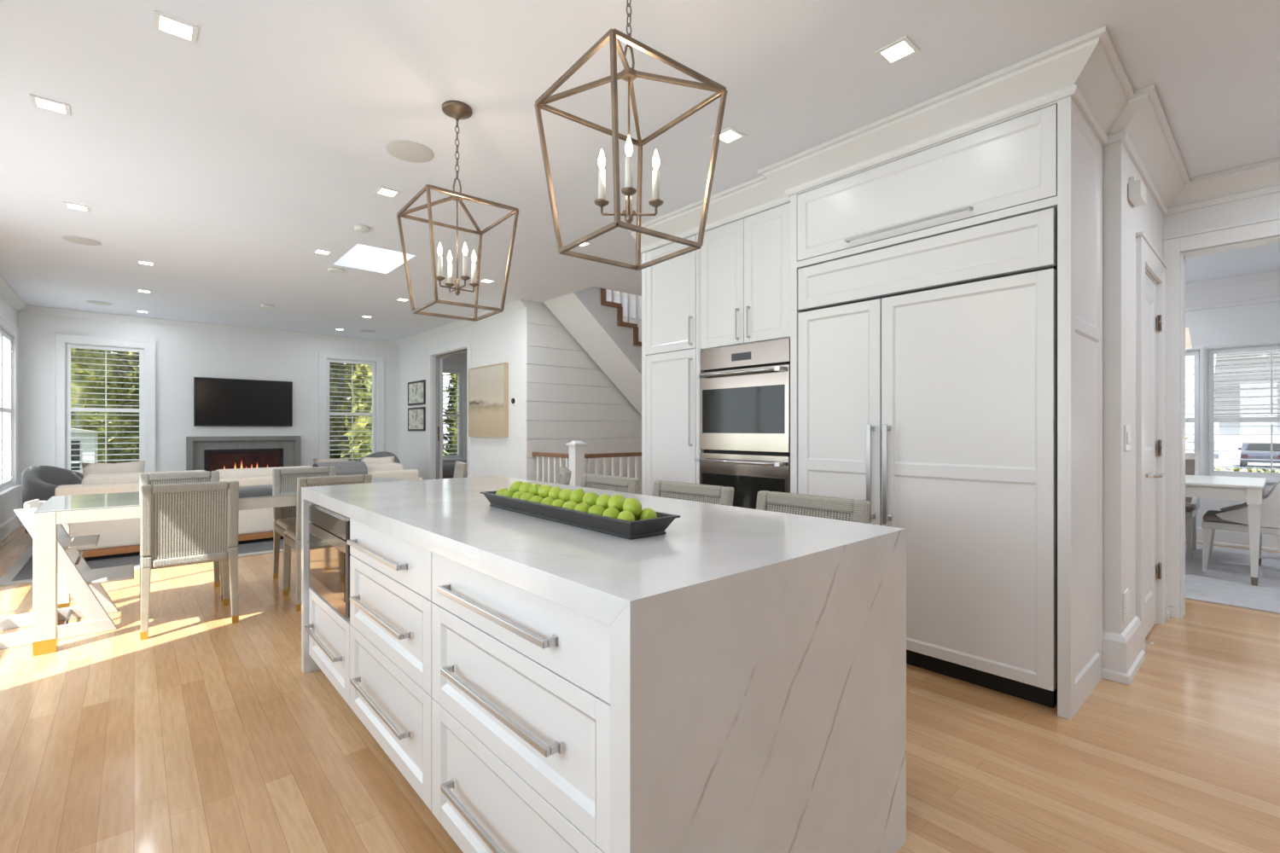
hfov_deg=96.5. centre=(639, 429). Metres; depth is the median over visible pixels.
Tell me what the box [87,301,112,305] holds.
ceiling speaker
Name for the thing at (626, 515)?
lime
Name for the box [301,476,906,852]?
countertop
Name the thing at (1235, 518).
upholstered chair
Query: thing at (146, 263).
diffuser
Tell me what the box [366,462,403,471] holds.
cushion
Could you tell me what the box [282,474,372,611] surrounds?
dining chair
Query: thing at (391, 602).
base cabinet
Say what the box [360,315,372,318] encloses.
recessed light
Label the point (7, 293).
trim
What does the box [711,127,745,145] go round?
recessed light
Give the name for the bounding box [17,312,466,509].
wall
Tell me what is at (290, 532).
seat cushion
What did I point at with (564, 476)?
counter stool
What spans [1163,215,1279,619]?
trim
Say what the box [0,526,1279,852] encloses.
floor
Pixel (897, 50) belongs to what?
diffuser
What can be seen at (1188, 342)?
chandelier
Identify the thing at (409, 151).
ceiling speaker
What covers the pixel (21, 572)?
area rug
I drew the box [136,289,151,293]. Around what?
recessed light
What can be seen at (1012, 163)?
upper cabinet
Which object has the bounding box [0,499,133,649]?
high chair
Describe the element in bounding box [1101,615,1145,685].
baseboard
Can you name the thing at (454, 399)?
evergreen tree
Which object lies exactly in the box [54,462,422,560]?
sofa
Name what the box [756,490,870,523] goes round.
counter stool
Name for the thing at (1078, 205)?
enclosure
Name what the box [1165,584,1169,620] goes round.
baseboard
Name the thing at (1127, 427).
light switch
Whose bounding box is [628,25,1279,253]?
trim
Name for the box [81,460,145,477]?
throw pillow
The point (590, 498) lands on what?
apple
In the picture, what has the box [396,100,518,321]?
lantern pendant
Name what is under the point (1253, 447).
parked car
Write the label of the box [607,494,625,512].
apple
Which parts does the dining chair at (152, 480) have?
frame, leg, leg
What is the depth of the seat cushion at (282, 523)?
4.44 m
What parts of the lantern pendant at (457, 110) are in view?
bulb, arm, arm, bulb, stem, chain, cage frame, arm, bulb, arm, bulb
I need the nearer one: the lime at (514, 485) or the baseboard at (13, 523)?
the lime at (514, 485)
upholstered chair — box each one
[1185,453,1200,557]
[1201,479,1279,571]
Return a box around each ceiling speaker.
[62,236,101,245]
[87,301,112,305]
[359,330,375,332]
[385,139,434,162]
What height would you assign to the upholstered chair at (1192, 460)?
0.959 m
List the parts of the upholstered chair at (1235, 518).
leg, leg, seat rail, swept arm, swept arm, leg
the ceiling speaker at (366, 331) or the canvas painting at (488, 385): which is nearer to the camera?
the canvas painting at (488, 385)
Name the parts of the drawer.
handle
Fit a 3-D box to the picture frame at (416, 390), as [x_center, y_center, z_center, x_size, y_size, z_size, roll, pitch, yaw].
[-3.688,-0.594,9.419,0.025,0.390,0.730,0,0,-42]
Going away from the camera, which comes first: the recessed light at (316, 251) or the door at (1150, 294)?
the door at (1150, 294)
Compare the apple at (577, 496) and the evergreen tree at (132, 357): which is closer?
the apple at (577, 496)
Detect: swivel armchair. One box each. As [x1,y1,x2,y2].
[21,465,83,534]
[354,451,400,463]
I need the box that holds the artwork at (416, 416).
[408,408,423,429]
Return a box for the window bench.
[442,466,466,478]
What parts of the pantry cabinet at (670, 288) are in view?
door, door, handle, handle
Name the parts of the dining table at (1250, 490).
leg, leg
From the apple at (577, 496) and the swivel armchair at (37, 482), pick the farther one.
the swivel armchair at (37, 482)
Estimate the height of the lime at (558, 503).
0.050 m
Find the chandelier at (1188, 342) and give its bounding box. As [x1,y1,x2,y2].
[1185,327,1192,349]
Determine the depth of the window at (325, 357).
9.61 m
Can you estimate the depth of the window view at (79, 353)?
10.69 m
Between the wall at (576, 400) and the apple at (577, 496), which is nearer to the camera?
the apple at (577, 496)
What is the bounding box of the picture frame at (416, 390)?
[407,379,425,405]
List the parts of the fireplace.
firebox frame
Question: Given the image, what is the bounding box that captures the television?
[193,377,292,426]
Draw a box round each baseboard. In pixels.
[0,513,23,542]
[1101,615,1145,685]
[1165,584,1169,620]
[1185,526,1279,552]
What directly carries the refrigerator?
on the floor
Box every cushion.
[81,470,204,484]
[215,465,312,478]
[276,517,296,529]
[285,528,296,541]
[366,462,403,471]
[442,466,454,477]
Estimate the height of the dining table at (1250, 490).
0.764 m
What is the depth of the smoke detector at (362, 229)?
4.32 m
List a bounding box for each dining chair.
[139,471,222,601]
[139,480,238,640]
[272,466,336,590]
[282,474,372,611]
[453,460,467,478]
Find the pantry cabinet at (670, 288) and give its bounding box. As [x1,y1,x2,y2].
[641,233,698,495]
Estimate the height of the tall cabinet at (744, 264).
2.600 m
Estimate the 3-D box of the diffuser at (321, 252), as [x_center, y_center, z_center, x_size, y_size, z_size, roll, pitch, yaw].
[-2.750,-1.536,4.944,0.094,0.002,0.094,0,0,-42]
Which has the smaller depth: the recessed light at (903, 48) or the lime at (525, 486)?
the lime at (525, 486)
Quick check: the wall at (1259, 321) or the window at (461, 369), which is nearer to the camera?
the wall at (1259, 321)
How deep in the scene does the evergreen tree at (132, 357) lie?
12.24 m
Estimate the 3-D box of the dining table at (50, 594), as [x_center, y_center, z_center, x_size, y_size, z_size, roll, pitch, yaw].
[-2.722,0.822,4.088,2.153,0.766,0.933,0,0,-42]
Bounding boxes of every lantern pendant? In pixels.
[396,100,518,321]
[534,0,727,270]
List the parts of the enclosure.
panel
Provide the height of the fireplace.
1.097 m
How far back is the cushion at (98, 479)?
5.35 m
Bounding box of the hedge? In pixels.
[1214,465,1279,473]
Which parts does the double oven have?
handle, handle, door glass, door glass, oven door, oven door, control panel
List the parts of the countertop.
waterfall panel, waterfall panel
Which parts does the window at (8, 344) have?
shutter panel, shutter panel, sill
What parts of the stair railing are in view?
handrail, newel post, handrail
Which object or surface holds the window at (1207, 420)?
attached to the wall at (1259, 321)
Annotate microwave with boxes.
[308,502,351,621]
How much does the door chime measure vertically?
0.120 m
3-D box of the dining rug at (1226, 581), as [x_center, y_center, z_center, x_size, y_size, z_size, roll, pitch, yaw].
[5.175,1.200,4.587,2.670,0.010,3.800,0,0,-42]
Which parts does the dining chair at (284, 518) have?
leg, leg, frame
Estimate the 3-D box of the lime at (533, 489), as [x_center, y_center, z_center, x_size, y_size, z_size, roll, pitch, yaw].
[-0.364,0.215,2.003,0.052,0.050,0.051,0,0,8]
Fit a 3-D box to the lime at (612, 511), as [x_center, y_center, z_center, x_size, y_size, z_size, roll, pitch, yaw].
[-0.080,0.247,1.599,0.053,0.061,0.053,0,0,-1]
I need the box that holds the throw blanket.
[312,460,367,476]
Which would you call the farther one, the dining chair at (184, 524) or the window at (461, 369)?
the window at (461, 369)
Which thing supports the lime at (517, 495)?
in the serving tray
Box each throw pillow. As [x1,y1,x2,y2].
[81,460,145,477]
[313,457,349,463]
[360,456,394,464]
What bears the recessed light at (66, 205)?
in the ceiling
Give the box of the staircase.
[543,286,641,415]
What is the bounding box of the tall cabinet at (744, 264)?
[698,202,790,483]
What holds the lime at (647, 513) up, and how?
in the serving tray
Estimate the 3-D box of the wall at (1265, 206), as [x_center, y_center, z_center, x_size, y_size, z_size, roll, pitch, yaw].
[4.907,-0.166,2.078,0.140,2.743,7.800,0,0,-42]
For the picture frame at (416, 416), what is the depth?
9.39 m
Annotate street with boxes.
[443,437,1279,472]
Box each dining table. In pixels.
[32,477,408,657]
[1185,475,1267,586]
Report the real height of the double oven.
1.348 m
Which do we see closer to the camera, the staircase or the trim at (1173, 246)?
the trim at (1173, 246)
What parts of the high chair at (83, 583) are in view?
backrest, rail, cross rod, rail, seat plate, cross rod, foot plate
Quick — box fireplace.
[186,436,301,471]
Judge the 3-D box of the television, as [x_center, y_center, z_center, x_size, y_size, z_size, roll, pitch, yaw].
[-5.950,-0.394,8.608,1.226,0.707,0.062,0,0,-42]
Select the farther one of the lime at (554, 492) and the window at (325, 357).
the window at (325, 357)
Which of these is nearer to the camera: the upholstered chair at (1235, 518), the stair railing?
the upholstered chair at (1235, 518)
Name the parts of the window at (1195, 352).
casing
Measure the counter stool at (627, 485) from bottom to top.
0.935 m
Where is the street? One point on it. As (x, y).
(1218, 462)
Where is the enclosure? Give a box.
[790,96,1103,720]
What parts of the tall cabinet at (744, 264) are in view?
door, handle, handle, door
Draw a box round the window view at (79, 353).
[70,348,139,463]
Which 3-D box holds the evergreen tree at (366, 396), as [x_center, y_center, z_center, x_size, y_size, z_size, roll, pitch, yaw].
[-6.515,-1.890,14.408,1.982,6.896,2.167,0,0,20]
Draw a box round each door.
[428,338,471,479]
[1135,231,1167,651]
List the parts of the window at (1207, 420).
sill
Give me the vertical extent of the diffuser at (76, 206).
0.002 m
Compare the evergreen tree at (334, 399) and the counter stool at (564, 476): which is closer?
the counter stool at (564, 476)
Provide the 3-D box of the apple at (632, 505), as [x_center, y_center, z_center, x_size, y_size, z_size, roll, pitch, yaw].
[-0.021,0.219,1.586,0.053,0.055,0.052,0,0,24]
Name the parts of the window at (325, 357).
shutter panel, sash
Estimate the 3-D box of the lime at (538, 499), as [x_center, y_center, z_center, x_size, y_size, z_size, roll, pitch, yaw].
[-0.345,0.249,1.919,0.054,0.052,0.053,0,0,-32]
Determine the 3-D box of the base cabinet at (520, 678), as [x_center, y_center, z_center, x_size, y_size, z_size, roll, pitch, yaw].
[-0.099,0.777,1.539,0.666,0.858,0.858,0,0,-42]
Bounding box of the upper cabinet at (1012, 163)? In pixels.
[797,104,1057,261]
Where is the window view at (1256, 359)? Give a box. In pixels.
[1214,349,1279,459]
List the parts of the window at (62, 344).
shutter panel, sash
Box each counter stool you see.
[557,465,571,485]
[580,473,639,494]
[652,480,733,506]
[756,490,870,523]
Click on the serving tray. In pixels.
(613, 526)
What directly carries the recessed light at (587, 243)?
in the ceiling
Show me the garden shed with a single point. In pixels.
(72, 434)
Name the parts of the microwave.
door glass, control panel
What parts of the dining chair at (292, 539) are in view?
leg, leg, frame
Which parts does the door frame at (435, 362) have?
pocket door, latch plate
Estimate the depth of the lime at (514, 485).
2.09 m
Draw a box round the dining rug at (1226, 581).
[1185,543,1279,614]
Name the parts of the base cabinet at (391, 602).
handle, handle, handle, drawer, drawer, drawer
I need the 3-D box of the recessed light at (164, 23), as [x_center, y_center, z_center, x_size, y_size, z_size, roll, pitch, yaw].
[-1.774,-1.534,2.182,0.128,0.006,0.128,0,0,-42]
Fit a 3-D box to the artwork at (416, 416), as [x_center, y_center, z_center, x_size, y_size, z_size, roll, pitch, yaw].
[-3.687,-0.162,9.420,0.017,0.325,0.670,0,0,-42]
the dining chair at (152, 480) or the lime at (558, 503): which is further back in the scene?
the dining chair at (152, 480)
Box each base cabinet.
[346,518,434,811]
[431,552,610,852]
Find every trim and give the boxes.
[0,275,526,347]
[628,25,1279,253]
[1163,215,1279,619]
[1185,270,1279,311]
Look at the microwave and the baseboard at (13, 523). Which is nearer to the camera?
the microwave
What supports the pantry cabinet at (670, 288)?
on the floor
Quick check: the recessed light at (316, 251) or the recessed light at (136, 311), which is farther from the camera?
the recessed light at (136, 311)
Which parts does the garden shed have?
pane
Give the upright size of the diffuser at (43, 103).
0.002 m
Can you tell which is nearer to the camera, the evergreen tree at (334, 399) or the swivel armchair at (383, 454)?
the swivel armchair at (383, 454)
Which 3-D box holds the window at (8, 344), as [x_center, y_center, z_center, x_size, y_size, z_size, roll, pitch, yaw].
[-7.086,-0.216,6.287,0.214,2.003,1.560,0,0,-42]
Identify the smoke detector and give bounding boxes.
[260,304,273,308]
[327,267,343,273]
[354,225,370,232]
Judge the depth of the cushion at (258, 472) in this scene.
6.03 m
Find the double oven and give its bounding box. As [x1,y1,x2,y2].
[694,337,790,509]
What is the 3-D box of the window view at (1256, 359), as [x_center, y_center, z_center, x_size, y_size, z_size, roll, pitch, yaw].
[56.478,-1.984,34.426,11.800,8.420,30.600,0,0,-42]
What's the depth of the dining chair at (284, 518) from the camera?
4.63 m
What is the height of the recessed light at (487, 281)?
0.006 m
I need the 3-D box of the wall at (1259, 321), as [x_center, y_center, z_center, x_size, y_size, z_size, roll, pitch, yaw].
[7.518,-0.166,4.378,0.160,2.743,8.100,0,0,-42]
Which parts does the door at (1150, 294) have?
lever handle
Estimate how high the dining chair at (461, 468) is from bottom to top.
0.885 m
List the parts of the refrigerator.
door, handle, handle, grille panel, door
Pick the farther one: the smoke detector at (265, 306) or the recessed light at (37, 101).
the smoke detector at (265, 306)
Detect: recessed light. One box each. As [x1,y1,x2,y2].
[29,93,70,116]
[63,201,90,212]
[135,309,149,313]
[136,260,155,266]
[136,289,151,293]
[153,10,198,44]
[312,248,332,255]
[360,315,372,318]
[373,186,401,198]
[395,297,409,301]
[479,278,495,283]
[578,241,592,247]
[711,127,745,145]
[874,35,919,66]
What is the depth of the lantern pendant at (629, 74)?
1.77 m
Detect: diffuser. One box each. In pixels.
[35,98,65,113]
[67,203,86,210]
[139,261,152,265]
[159,16,191,39]
[315,250,329,254]
[378,188,396,196]
[720,130,740,142]
[881,40,913,61]
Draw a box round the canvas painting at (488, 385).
[468,362,508,436]
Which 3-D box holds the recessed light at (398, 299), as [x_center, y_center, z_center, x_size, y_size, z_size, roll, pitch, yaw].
[-2.812,-1.534,6.767,0.128,0.006,0.128,0,0,-42]
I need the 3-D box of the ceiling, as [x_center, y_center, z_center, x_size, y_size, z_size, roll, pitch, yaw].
[1.139,-1.662,4.217,9.900,0.250,16.400,0,0,-42]
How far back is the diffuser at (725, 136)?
2.99 m
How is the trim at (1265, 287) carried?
attached to the wall at (1265, 206)
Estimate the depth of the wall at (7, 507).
6.55 m
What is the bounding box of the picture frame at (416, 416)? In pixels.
[407,407,425,430]
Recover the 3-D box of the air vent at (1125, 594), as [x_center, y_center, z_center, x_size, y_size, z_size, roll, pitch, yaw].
[2.378,0.861,2.790,0.120,0.140,0.012,0,0,-42]
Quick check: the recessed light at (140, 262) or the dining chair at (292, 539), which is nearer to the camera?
the dining chair at (292, 539)
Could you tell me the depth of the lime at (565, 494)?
1.83 m
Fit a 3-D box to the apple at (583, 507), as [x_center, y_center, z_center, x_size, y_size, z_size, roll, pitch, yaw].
[-0.172,0.248,1.709,0.053,0.057,0.054,0,0,19]
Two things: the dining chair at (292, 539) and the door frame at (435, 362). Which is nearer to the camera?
the dining chair at (292, 539)
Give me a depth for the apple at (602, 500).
1.67 m
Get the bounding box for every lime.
[495,488,508,495]
[502,489,515,497]
[509,481,523,492]
[512,491,525,499]
[518,482,531,493]
[519,492,534,500]
[529,483,541,495]
[529,495,544,503]
[537,484,552,498]
[541,497,554,505]
[548,486,562,500]
[551,499,565,507]
[558,488,572,502]
[561,500,577,510]
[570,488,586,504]
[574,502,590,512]
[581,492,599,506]
[587,505,605,515]
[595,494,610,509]
[602,506,620,518]
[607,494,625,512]
[616,510,634,521]
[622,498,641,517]
[638,507,657,520]
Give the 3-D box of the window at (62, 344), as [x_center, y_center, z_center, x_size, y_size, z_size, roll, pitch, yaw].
[-7.154,-0.256,7.653,1.025,1.944,0.214,0,0,-42]
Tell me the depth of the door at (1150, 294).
3.43 m
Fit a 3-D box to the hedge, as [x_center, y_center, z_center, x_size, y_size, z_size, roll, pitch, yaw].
[8.946,0.997,7.226,0.936,1.017,7.036,0,0,-42]
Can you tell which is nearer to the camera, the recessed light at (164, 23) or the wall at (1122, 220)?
the recessed light at (164, 23)
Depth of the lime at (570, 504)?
1.74 m
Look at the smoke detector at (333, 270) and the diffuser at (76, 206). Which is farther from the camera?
the smoke detector at (333, 270)
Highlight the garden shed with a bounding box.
[70,428,97,470]
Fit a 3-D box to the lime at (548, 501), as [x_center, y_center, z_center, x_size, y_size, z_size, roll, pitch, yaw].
[-0.298,0.249,1.866,0.054,0.053,0.056,0,0,-40]
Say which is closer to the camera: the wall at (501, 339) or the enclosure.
the enclosure
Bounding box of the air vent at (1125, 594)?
[1122,588,1129,622]
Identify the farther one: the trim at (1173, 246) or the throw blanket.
the throw blanket
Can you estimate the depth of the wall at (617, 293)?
7.78 m
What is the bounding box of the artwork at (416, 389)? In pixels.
[408,382,423,403]
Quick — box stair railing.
[532,441,641,486]
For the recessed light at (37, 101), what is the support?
in the ceiling
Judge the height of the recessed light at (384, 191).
0.006 m
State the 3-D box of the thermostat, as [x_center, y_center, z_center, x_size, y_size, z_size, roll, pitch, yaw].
[-1.552,-0.344,7.010,0.024,0.100,0.110,0,0,-42]
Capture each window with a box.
[0,313,21,503]
[52,332,155,473]
[319,350,384,461]
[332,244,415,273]
[442,363,466,465]
[1185,341,1202,453]
[1199,338,1279,491]
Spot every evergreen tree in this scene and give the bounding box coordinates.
[117,351,139,462]
[329,362,351,459]
[336,363,372,460]
[443,373,457,455]
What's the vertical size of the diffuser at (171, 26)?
0.002 m
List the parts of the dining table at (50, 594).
leg, leg, glass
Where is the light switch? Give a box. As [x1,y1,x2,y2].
[1124,424,1131,450]
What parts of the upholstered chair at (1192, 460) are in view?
leg, backrest, seat rail, rail, leg, swept arm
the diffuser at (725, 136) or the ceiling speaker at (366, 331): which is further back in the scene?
the ceiling speaker at (366, 331)
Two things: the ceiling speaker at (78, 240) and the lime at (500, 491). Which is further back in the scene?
the ceiling speaker at (78, 240)
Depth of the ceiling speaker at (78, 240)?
4.64 m
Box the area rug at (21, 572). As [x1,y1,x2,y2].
[0,539,294,586]
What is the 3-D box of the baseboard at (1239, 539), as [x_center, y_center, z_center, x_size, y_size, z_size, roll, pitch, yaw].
[6.209,1.120,3.232,3.320,0.169,7.800,0,0,-42]
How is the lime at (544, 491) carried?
in the serving tray
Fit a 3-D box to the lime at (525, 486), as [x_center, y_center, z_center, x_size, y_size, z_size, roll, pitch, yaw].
[-0.409,0.219,2.056,0.054,0.056,0.055,0,0,-39]
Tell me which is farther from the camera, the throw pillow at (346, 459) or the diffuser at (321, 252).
the throw pillow at (346, 459)
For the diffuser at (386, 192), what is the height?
0.002 m
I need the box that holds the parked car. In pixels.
[1237,443,1279,467]
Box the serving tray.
[479,490,680,540]
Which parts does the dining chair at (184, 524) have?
leg, leg, frame, leg, leg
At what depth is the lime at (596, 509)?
1.63 m
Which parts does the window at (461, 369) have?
shutter panel, sill, sash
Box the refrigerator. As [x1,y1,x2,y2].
[797,208,1057,708]
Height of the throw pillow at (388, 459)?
0.392 m
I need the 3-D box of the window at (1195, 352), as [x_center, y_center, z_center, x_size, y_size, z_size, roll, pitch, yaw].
[5.855,-0.154,6.212,0.214,1.538,0.410,0,0,-42]
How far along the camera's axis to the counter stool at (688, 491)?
2.79 m
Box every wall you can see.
[0,295,17,524]
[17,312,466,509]
[397,308,538,480]
[526,300,641,494]
[606,289,641,301]
[1103,140,1163,634]
[1163,192,1279,252]
[1185,301,1279,527]
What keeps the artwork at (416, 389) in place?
attached to the picture frame at (416, 390)
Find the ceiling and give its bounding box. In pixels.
[0,0,1279,341]
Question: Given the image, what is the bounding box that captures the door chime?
[1128,175,1146,207]
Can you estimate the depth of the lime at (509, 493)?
2.05 m
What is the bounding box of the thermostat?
[511,396,517,405]

